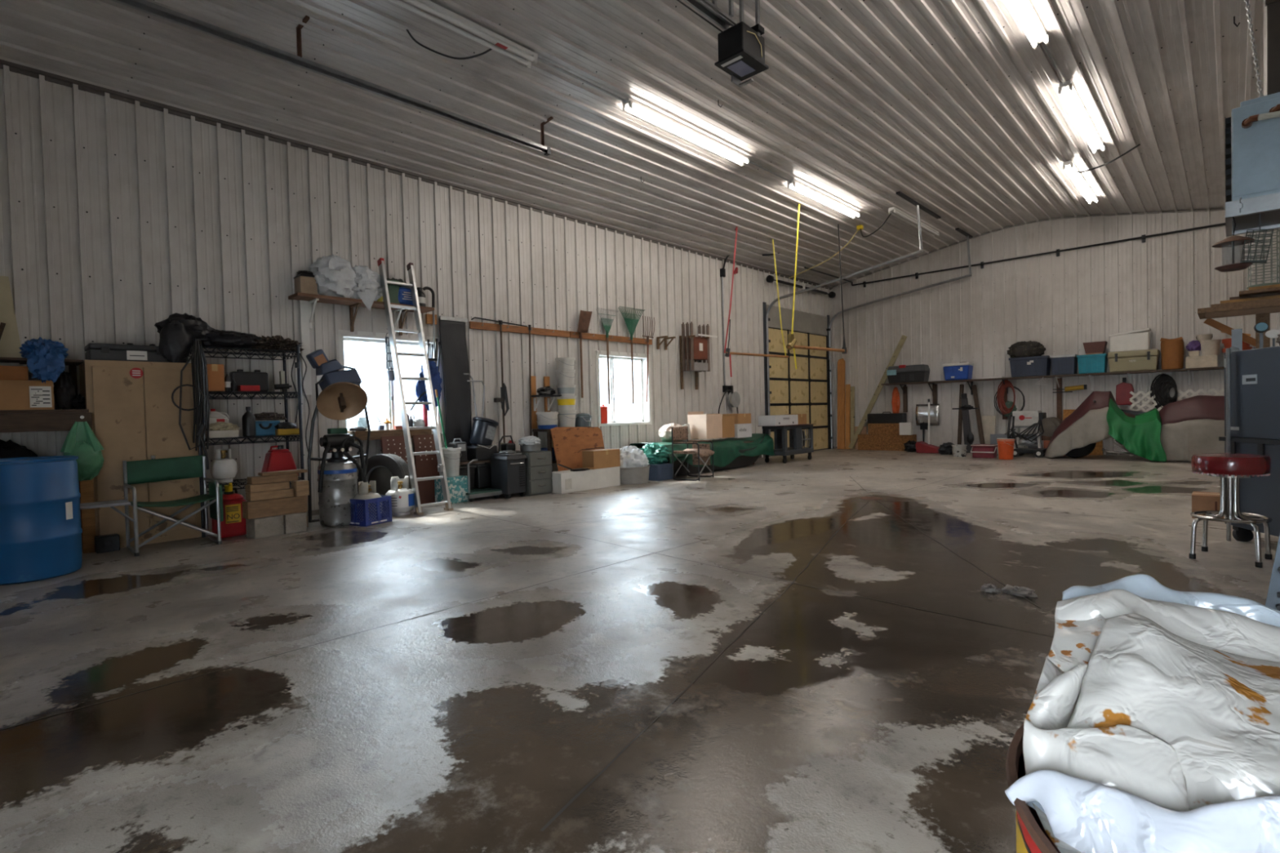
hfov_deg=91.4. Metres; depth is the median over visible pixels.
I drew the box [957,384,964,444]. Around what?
wood post
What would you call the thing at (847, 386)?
plank
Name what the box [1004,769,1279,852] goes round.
sheet
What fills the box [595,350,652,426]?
window
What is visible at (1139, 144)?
cord
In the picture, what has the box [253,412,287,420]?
hat
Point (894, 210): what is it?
strip light
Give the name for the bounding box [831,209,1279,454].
wall
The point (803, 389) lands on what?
door
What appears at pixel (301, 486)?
block
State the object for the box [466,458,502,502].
cart
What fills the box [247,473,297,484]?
block
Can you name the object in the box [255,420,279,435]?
tool bag
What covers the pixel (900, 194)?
ceiling angle
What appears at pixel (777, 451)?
tray
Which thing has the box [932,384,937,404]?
post
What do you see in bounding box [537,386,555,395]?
pulley parts
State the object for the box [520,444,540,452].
steel pan
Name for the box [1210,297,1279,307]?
plank
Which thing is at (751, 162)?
conduit
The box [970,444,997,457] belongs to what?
cooler
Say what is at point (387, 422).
gadget
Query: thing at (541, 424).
bucket
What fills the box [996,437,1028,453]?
panel
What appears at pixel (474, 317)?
rod
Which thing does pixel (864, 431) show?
board
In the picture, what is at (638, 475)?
tub
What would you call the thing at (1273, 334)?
tag
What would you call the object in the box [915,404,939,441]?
snow shovel
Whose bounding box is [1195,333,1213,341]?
pot
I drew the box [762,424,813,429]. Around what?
tray
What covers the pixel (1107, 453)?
baseboard
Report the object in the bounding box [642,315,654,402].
pitchfork
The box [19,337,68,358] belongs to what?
tarp
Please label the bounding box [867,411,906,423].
case
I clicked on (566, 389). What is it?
bucket
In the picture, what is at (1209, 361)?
box
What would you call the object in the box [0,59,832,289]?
trim
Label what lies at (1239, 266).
tray
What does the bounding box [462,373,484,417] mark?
frame
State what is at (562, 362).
bucket
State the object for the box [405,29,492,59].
cord
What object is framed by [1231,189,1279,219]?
shelf
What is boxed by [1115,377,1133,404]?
can
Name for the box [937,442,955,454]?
engine
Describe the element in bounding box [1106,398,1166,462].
cloth
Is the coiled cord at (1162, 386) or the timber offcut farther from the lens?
the coiled cord at (1162, 386)
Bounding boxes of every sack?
[413,417,424,426]
[658,422,688,442]
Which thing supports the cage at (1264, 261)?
hanging from the heater at (1252, 188)
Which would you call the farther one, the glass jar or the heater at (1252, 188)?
the glass jar
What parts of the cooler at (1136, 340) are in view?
lid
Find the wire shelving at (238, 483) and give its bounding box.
[187,338,304,537]
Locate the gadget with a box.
[382,417,391,430]
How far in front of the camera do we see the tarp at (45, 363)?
5.28 m
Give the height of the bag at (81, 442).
0.520 m
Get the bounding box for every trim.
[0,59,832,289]
[831,208,1224,288]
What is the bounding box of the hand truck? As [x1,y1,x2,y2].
[1007,414,1046,457]
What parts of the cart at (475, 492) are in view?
handle, rail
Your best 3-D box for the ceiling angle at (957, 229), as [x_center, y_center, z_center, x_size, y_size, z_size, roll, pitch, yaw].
[7.302,-4.361,14.108,0.100,0.030,1.000,0,2,43]
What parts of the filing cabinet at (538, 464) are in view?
drawer, drawer, drawer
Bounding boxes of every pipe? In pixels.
[804,222,1225,287]
[1226,347,1231,541]
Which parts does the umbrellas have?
rod, rod, rod, rod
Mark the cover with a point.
(1190, 426)
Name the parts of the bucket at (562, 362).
lid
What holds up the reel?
attached to the wall at (118, 218)
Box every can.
[211,482,246,537]
[261,444,298,475]
[376,296,382,302]
[600,404,608,423]
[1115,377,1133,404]
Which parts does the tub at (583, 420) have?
lid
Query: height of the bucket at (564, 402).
0.220 m
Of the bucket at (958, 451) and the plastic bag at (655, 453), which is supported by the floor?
the bucket at (958, 451)
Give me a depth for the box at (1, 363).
5.44 m
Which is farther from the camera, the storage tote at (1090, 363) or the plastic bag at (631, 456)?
the storage tote at (1090, 363)
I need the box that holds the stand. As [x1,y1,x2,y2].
[532,428,556,471]
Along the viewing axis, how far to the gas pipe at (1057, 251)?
13.61 m
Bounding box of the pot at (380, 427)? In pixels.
[377,417,384,430]
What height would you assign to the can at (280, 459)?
0.350 m
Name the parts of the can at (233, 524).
spout, handle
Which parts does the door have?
panel, panel, panel, panel, panel, panel, panel, hinge rail, panel, panel, panel, panel, panel, panel, panel, panel, door hardware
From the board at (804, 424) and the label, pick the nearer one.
the label
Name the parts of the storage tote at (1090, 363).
lid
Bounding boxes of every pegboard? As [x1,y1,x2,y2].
[380,435,411,464]
[412,434,439,504]
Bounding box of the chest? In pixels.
[1043,440,1066,456]
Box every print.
[132,370,140,375]
[1214,501,1217,511]
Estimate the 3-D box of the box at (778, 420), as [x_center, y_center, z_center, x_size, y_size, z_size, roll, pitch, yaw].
[2.877,-0.130,12.986,0.402,0.210,0.900,0,2,43]
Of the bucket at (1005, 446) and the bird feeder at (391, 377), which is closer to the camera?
the bird feeder at (391, 377)
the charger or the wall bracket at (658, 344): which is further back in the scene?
the wall bracket at (658, 344)
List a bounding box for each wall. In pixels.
[0,65,834,528]
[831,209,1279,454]
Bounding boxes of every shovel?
[577,310,591,398]
[915,399,939,453]
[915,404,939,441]
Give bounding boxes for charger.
[448,438,467,462]
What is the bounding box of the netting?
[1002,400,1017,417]
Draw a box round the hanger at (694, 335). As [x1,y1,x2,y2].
[679,334,695,389]
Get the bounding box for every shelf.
[0,357,95,553]
[288,292,434,335]
[531,376,561,428]
[881,366,1224,395]
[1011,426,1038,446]
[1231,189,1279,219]
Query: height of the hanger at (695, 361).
1.050 m
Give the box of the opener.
[676,0,768,87]
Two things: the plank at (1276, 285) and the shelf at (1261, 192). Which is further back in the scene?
the plank at (1276, 285)
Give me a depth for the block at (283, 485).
6.12 m
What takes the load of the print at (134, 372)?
attached to the tall cabinet at (135, 417)
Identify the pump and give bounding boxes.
[317,427,366,492]
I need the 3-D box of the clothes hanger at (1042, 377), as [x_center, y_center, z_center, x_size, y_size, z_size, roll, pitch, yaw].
[8.543,-0.963,13.296,0.248,0.177,0.016,0,2,43]
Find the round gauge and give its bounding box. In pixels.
[1253,322,1268,348]
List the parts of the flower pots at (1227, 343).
pot, pot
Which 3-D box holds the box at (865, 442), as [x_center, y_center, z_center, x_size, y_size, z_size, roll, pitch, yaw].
[6.228,0.402,15.790,1.400,0.400,0.240,0,2,43]
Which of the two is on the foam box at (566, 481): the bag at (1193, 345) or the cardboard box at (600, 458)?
the cardboard box at (600, 458)
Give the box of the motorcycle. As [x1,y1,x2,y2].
[1065,400,1145,457]
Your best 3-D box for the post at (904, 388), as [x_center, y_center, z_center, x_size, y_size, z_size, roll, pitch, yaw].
[6.646,-0.681,15.654,0.090,0.650,0.060,0,2,43]
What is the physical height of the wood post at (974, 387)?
1.548 m
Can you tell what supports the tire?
on the floor
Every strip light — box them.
[388,0,537,68]
[622,97,749,166]
[786,179,859,218]
[888,206,939,237]
[1006,0,1048,49]
[1058,80,1104,154]
[1062,160,1097,204]
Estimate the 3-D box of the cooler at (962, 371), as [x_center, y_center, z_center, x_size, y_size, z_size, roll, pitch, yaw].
[7.444,-1.290,14.623,0.570,0.410,0.395,0,2,43]
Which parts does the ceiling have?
panel, panel, panel, panel, panel, panel, panel, panel, panel, panel, panel, panel, panel, panel, panel, panel, panel, panel, panel, panel, panel, panel, panel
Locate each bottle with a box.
[224,372,231,391]
[231,378,236,391]
[241,406,256,436]
[406,409,409,426]
[409,416,413,426]
[417,287,426,306]
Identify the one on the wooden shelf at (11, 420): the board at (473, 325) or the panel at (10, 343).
the panel at (10, 343)
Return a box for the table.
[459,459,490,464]
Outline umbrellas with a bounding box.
[415,338,441,410]
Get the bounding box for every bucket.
[441,447,461,476]
[536,411,559,421]
[536,420,558,429]
[555,357,575,369]
[555,368,575,385]
[555,384,576,395]
[555,395,576,410]
[556,409,577,426]
[951,444,967,457]
[996,438,1014,459]
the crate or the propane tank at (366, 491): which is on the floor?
the crate
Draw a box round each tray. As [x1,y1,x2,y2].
[205,430,239,438]
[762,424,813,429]
[764,447,813,455]
[1214,262,1253,271]
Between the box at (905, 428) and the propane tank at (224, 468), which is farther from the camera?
the box at (905, 428)
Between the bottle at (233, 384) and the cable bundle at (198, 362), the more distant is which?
the bottle at (233, 384)
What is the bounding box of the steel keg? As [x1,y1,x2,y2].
[317,461,358,526]
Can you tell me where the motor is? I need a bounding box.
[1038,417,1062,440]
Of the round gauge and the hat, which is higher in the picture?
the round gauge
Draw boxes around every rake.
[595,307,619,404]
[618,306,644,404]
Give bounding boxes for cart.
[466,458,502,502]
[762,424,813,463]
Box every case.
[84,342,168,362]
[229,368,268,391]
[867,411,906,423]
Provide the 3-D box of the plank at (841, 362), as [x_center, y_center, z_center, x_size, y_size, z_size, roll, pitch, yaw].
[5.371,-0.606,16.678,0.200,2.420,0.137,0,2,43]
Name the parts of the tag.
plate, stem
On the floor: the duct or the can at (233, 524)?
the can at (233, 524)
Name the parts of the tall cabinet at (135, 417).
door, door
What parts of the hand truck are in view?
handle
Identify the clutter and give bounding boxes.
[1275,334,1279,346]
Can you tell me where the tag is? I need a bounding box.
[1265,329,1279,346]
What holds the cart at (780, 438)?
on the floor
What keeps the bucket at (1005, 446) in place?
on the floor
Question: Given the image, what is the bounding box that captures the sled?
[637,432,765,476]
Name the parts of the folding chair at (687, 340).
seat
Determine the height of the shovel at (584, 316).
1.440 m
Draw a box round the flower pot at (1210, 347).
[1199,339,1221,355]
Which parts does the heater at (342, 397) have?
copper panel, dish, burner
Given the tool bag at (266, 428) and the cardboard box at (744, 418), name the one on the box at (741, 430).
the cardboard box at (744, 418)
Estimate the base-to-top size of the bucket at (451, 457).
0.370 m
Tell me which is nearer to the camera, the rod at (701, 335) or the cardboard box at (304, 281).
the cardboard box at (304, 281)
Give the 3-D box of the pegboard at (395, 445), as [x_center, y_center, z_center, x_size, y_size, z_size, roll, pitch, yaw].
[-3.055,0.569,7.902,0.112,0.900,0.380,0,2,43]
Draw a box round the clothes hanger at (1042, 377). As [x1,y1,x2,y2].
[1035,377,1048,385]
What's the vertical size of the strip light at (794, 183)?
0.110 m
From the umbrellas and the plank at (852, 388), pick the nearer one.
the umbrellas
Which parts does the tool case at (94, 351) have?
lid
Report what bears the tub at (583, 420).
on the stand
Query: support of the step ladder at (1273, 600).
on the floor
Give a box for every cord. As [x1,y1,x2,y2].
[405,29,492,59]
[860,213,891,237]
[891,386,900,413]
[994,386,1025,416]
[996,379,1015,414]
[1071,143,1140,173]
[1150,373,1177,408]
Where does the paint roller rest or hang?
hanging from the post at (1059, 395)
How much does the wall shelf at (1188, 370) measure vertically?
0.350 m
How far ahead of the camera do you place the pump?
6.69 m
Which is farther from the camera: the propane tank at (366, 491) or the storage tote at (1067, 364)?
the storage tote at (1067, 364)
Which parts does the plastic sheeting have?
panel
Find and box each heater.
[306,349,370,522]
[1225,0,1279,236]
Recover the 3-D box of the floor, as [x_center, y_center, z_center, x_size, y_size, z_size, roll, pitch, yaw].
[2.586,0.882,7.518,9.200,0.003,17.600,0,2,43]
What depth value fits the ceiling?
7.31 m
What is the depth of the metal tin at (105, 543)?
5.54 m
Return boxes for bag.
[0,439,37,458]
[53,370,76,409]
[60,421,104,481]
[154,312,262,363]
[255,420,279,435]
[308,254,355,297]
[350,264,382,311]
[382,277,409,299]
[398,287,413,305]
[517,435,541,445]
[618,445,648,467]
[791,430,806,446]
[1006,340,1046,358]
[1160,337,1183,369]
[1186,340,1200,351]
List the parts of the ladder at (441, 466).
rail, rail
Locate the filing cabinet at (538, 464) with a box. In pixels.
[515,450,552,496]
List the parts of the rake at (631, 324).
handle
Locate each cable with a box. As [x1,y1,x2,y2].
[290,353,310,459]
[789,229,858,278]
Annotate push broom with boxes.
[435,389,447,448]
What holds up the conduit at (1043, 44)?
attached to the ceiling
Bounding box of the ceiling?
[0,0,1263,287]
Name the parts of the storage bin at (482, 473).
lid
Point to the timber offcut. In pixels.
(2, 325)
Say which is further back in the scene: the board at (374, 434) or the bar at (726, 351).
the bar at (726, 351)
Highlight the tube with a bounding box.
[422,404,428,426]
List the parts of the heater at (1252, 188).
chain, angle frame, chain, casing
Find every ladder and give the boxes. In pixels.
[377,257,453,515]
[1265,533,1279,611]
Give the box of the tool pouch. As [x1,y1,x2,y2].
[274,422,299,435]
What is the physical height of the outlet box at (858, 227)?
0.078 m
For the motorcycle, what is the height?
1.129 m
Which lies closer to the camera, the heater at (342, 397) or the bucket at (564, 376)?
the heater at (342, 397)
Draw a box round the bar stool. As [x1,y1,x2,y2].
[1189,453,1272,568]
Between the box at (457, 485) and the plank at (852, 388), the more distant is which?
the plank at (852, 388)
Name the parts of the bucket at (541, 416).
lid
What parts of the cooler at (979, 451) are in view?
handle, lid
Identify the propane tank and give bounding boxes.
[209,448,237,483]
[354,480,382,521]
[385,475,414,515]
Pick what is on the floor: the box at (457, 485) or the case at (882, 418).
the box at (457, 485)
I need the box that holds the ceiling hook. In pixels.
[1233,16,1239,26]
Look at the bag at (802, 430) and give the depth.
13.40 m
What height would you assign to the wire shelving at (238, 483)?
1.945 m
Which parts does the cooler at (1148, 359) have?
lid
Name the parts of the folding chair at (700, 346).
seat, panel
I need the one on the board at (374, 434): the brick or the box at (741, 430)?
the brick
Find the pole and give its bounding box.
[528,324,531,435]
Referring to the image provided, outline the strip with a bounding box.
[980,376,1004,378]
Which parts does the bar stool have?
leg, leg, seat, leg, leg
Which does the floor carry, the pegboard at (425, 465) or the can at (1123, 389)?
the pegboard at (425, 465)
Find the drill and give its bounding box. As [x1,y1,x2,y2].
[274,383,291,391]
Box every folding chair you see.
[80,455,223,556]
[671,426,715,480]
[681,322,702,372]
[685,322,706,372]
[689,321,710,371]
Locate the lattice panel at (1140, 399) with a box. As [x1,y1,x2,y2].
[1129,390,1163,456]
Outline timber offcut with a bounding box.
[0,322,5,339]
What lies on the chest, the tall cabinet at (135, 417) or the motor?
the motor
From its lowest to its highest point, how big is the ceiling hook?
0.096 m
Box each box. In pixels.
[0,362,19,365]
[0,365,28,380]
[0,379,54,409]
[201,364,224,391]
[237,385,260,391]
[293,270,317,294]
[434,475,467,504]
[489,449,527,498]
[551,466,620,493]
[582,448,620,469]
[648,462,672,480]
[687,411,722,439]
[721,416,734,438]
[722,413,751,423]
[724,423,751,438]
[758,414,798,426]
[786,413,806,424]
[856,224,863,230]
[857,434,916,451]
[867,423,899,434]
[886,364,929,383]
[899,422,912,435]
[1185,355,1217,368]
[1189,351,1199,356]
[1191,491,1224,518]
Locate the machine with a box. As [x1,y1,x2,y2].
[1004,410,1046,448]
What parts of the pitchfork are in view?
handle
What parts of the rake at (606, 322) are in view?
handle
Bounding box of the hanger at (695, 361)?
[694,337,709,389]
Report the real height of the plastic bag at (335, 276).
0.519 m
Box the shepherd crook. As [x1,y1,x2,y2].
[422,286,437,417]
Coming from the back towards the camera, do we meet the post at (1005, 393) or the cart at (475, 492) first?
the post at (1005, 393)
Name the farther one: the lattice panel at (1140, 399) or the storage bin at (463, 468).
the lattice panel at (1140, 399)
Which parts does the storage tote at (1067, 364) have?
lid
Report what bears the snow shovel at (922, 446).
on the floor
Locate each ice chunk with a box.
[980,582,1001,593]
[1001,584,1037,597]
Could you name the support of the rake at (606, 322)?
hanging from the board at (473, 325)
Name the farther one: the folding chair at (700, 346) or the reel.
the reel
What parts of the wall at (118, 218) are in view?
wall panel, wall panel, wall panel, wall panel, wall panel, wall panel, wall panel, wall panel, wall panel, wall panel, wall panel, wall panel, wall panel, wall panel, wall panel, wall panel, wall panel, wall panel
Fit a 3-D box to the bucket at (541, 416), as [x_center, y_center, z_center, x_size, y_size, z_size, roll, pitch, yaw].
[-1.421,-0.155,9.587,0.347,0.136,0.344,0,2,43]
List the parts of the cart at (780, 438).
leg, leg, leg, leg, leg, leg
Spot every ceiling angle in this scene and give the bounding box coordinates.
[895,191,941,218]
[955,227,972,238]
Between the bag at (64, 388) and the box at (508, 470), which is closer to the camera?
the bag at (64, 388)
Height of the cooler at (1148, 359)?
0.400 m
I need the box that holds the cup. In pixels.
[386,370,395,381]
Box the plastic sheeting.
[1022,573,1279,852]
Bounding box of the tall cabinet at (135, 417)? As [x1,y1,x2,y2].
[79,360,201,547]
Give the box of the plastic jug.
[205,408,229,438]
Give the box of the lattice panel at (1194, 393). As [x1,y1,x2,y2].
[1177,387,1224,400]
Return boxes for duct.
[1263,0,1279,96]
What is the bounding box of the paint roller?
[1053,384,1087,392]
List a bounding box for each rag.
[208,422,239,431]
[348,426,367,431]
[1018,439,1036,444]
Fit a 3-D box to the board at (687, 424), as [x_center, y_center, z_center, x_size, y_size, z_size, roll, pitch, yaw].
[0.764,0.161,11.383,0.030,0.415,0.509,0,2,43]
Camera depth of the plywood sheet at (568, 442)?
9.63 m
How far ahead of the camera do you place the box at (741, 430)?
12.28 m
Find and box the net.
[247,335,303,352]
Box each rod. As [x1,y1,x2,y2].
[471,316,527,327]
[697,333,717,337]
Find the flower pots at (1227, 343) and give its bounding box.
[1222,337,1252,355]
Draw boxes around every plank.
[837,358,844,448]
[845,384,850,448]
[850,386,854,448]
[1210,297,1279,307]
[1220,294,1279,303]
[1229,292,1279,300]
[1239,286,1279,296]
[1248,284,1279,290]
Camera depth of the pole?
9.57 m
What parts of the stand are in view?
leg, leg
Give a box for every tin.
[94,533,119,553]
[386,280,399,303]
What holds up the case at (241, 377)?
on the wire shelving at (238, 483)
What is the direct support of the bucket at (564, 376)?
on the bucket at (566, 389)
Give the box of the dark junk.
[903,440,916,452]
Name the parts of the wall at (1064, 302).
wall panel, wall panel, wall panel, wall panel, wall panel, wall panel, wall panel, wall panel, wall panel, wall panel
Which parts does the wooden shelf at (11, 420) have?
post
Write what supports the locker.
on the floor
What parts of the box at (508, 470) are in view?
lid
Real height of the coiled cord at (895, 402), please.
0.776 m
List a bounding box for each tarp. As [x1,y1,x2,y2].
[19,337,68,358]
[26,344,65,383]
[629,433,774,467]
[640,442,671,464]
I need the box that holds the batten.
[299,300,311,395]
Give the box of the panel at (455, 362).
[439,315,471,447]
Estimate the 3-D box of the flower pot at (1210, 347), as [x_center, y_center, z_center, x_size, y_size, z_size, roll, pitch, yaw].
[10.584,-1.458,11.599,0.304,0.280,0.304,0,2,43]
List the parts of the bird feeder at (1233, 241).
rod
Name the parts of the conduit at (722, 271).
cord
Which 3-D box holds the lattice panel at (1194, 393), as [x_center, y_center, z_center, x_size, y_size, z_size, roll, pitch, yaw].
[10.555,-0.053,11.709,0.732,1.311,0.090,0,2,43]
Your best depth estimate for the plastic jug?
6.35 m
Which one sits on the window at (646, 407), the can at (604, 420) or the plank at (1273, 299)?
the can at (604, 420)
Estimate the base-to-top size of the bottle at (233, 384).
0.130 m
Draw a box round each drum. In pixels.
[0,455,82,585]
[1005,723,1060,852]
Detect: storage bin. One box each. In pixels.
[458,464,476,489]
[469,462,491,488]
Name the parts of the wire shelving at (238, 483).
post, shelf, shelf, shelf, shelf, post, post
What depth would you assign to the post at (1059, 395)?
13.39 m
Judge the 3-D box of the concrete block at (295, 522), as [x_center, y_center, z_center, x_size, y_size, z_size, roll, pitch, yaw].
[-3.519,0.970,6.327,0.200,0.190,0.200,0,2,41]
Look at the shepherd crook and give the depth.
8.40 m
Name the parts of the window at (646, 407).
sash, sash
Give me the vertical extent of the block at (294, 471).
0.030 m
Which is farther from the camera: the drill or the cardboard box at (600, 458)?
the cardboard box at (600, 458)
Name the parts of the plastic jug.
handle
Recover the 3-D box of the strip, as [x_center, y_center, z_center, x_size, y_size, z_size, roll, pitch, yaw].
[7.946,-1.098,14.091,0.420,0.025,0.200,0,2,43]
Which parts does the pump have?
motor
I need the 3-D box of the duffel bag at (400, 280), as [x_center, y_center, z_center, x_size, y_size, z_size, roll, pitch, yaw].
[-3.131,-1.724,8.016,0.210,0.366,0.432,0,2,43]
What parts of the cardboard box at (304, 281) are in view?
lid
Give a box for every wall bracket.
[656,335,667,349]
[664,336,675,350]
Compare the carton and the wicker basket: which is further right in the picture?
the wicker basket
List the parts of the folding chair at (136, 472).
frame, backrest, seat, frame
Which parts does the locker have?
latch plate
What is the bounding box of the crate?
[349,494,392,526]
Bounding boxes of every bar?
[724,226,788,377]
[786,204,847,368]
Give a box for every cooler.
[942,361,973,380]
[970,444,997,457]
[1107,349,1159,372]
[1108,327,1151,351]
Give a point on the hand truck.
(1037, 452)
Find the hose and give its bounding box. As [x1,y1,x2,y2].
[409,391,426,410]
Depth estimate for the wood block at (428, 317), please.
8.40 m
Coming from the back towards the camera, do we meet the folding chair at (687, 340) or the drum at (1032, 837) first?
the folding chair at (687, 340)
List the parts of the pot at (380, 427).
pot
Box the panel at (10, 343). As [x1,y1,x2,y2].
[0,275,22,357]
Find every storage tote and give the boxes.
[1008,355,1050,377]
[1049,354,1077,375]
[1076,353,1107,373]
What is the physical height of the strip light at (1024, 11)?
0.110 m
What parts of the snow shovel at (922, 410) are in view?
handle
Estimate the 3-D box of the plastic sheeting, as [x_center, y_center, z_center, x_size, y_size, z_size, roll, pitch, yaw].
[0.615,0.341,0.459,0.562,0.318,0.605,0,2,43]
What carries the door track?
hanging from the ceiling
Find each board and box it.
[347,429,431,440]
[469,321,652,345]
[681,423,691,441]
[780,423,816,426]
[848,334,907,448]
[854,426,866,448]
[982,415,995,444]
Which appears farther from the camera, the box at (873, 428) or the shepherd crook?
the box at (873, 428)
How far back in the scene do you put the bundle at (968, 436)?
14.19 m
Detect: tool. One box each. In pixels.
[498,435,515,453]
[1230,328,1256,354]
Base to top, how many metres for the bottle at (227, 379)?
0.200 m
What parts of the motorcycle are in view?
frame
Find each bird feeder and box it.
[385,332,395,381]
[1211,217,1254,271]
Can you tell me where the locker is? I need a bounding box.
[1218,346,1279,542]
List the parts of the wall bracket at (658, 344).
arm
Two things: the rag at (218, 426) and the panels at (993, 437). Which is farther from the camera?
the panels at (993, 437)
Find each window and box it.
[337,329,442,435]
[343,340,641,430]
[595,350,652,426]
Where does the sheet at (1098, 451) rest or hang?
on the floor
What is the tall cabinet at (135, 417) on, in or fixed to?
on the floor
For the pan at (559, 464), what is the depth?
9.02 m
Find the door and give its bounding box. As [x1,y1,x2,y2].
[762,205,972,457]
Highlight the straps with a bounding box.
[801,429,810,447]
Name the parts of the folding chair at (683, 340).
seat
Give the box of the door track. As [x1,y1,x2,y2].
[110,0,553,155]
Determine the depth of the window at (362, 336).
8.20 m
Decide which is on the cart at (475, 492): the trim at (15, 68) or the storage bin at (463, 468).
the storage bin at (463, 468)
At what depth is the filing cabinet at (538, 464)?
8.74 m
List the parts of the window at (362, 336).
sash, sash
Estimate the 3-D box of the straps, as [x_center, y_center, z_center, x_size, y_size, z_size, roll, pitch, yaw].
[3.543,0.253,13.366,0.062,0.383,0.400,0,2,43]
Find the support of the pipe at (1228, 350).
on the floor
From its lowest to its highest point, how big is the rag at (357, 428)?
0.054 m
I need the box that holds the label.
[408,493,414,506]
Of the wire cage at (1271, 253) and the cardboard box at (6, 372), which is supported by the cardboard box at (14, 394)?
the cardboard box at (6, 372)
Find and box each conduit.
[537,57,626,102]
[720,253,778,392]
[749,160,791,182]
[1040,41,1066,84]
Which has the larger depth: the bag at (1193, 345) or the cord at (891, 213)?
the cord at (891, 213)
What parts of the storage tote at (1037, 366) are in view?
lid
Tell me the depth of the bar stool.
4.28 m
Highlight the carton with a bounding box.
[540,447,555,461]
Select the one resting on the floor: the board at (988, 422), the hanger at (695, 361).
the board at (988, 422)
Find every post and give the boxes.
[902,386,907,412]
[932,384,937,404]
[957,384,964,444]
[971,384,984,444]
[1001,382,1007,419]
[1056,377,1062,421]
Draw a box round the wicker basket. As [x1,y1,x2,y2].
[1083,341,1107,355]
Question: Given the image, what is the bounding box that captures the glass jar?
[356,417,371,431]
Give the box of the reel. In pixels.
[718,385,740,413]
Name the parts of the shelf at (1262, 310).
post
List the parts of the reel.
loose cord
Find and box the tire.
[357,453,411,511]
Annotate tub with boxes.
[466,417,498,461]
[574,413,592,426]
[619,465,649,484]
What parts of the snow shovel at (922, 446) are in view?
blade, handle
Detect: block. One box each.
[242,495,307,519]
[244,481,289,492]
[245,488,294,501]
[245,515,284,538]
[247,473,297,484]
[257,469,307,475]
[283,511,306,533]
[290,480,309,496]
[425,314,436,324]
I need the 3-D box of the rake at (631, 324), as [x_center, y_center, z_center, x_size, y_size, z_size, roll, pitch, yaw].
[-0.131,-1.260,11.193,0.074,1.716,0.644,0,2,43]
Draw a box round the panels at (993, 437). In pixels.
[990,434,1038,453]
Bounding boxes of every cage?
[1240,213,1274,263]
[1246,228,1279,289]
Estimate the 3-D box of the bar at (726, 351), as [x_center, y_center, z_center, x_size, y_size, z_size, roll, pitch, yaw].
[2.293,-2.385,12.291,0.138,2.872,2.219,0,2,43]
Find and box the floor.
[0,448,1278,852]
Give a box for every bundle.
[171,340,209,469]
[951,393,978,453]
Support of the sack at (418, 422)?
on the board at (374, 434)
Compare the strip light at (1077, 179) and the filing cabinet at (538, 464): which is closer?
the filing cabinet at (538, 464)
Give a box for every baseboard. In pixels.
[211,446,834,526]
[835,446,1136,455]
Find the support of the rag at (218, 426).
on the tray at (227, 433)
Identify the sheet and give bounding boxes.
[550,426,604,471]
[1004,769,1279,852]
[1062,408,1102,455]
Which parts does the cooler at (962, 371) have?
handle, lid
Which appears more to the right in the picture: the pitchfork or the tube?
the pitchfork
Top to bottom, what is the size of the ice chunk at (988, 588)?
0.047 m
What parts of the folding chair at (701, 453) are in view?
backrest, frame, armrest, seat, armrest, frame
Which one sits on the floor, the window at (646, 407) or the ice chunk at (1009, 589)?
the ice chunk at (1009, 589)
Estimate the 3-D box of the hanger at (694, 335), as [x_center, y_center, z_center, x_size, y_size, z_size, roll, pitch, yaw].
[0.938,-1.257,12.180,0.360,1.050,0.060,0,2,43]
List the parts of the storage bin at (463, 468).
lid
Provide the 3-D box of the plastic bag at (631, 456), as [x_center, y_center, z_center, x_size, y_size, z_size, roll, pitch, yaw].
[-0.158,0.584,10.001,0.596,0.565,0.620,0,2,43]
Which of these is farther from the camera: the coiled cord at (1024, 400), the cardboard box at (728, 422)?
the coiled cord at (1024, 400)
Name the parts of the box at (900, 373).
handle, lid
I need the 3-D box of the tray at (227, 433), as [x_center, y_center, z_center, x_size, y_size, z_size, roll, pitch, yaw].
[-4.239,0.078,6.341,0.140,0.070,0.280,0,2,43]
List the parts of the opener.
chain, rail, plate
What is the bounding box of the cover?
[1044,391,1225,462]
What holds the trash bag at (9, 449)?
on the drum at (41, 531)
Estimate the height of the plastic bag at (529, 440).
0.133 m
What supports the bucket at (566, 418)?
on the stand
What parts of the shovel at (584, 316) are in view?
handle, blade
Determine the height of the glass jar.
0.172 m
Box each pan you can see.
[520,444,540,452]
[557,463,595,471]
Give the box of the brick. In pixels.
[393,425,402,429]

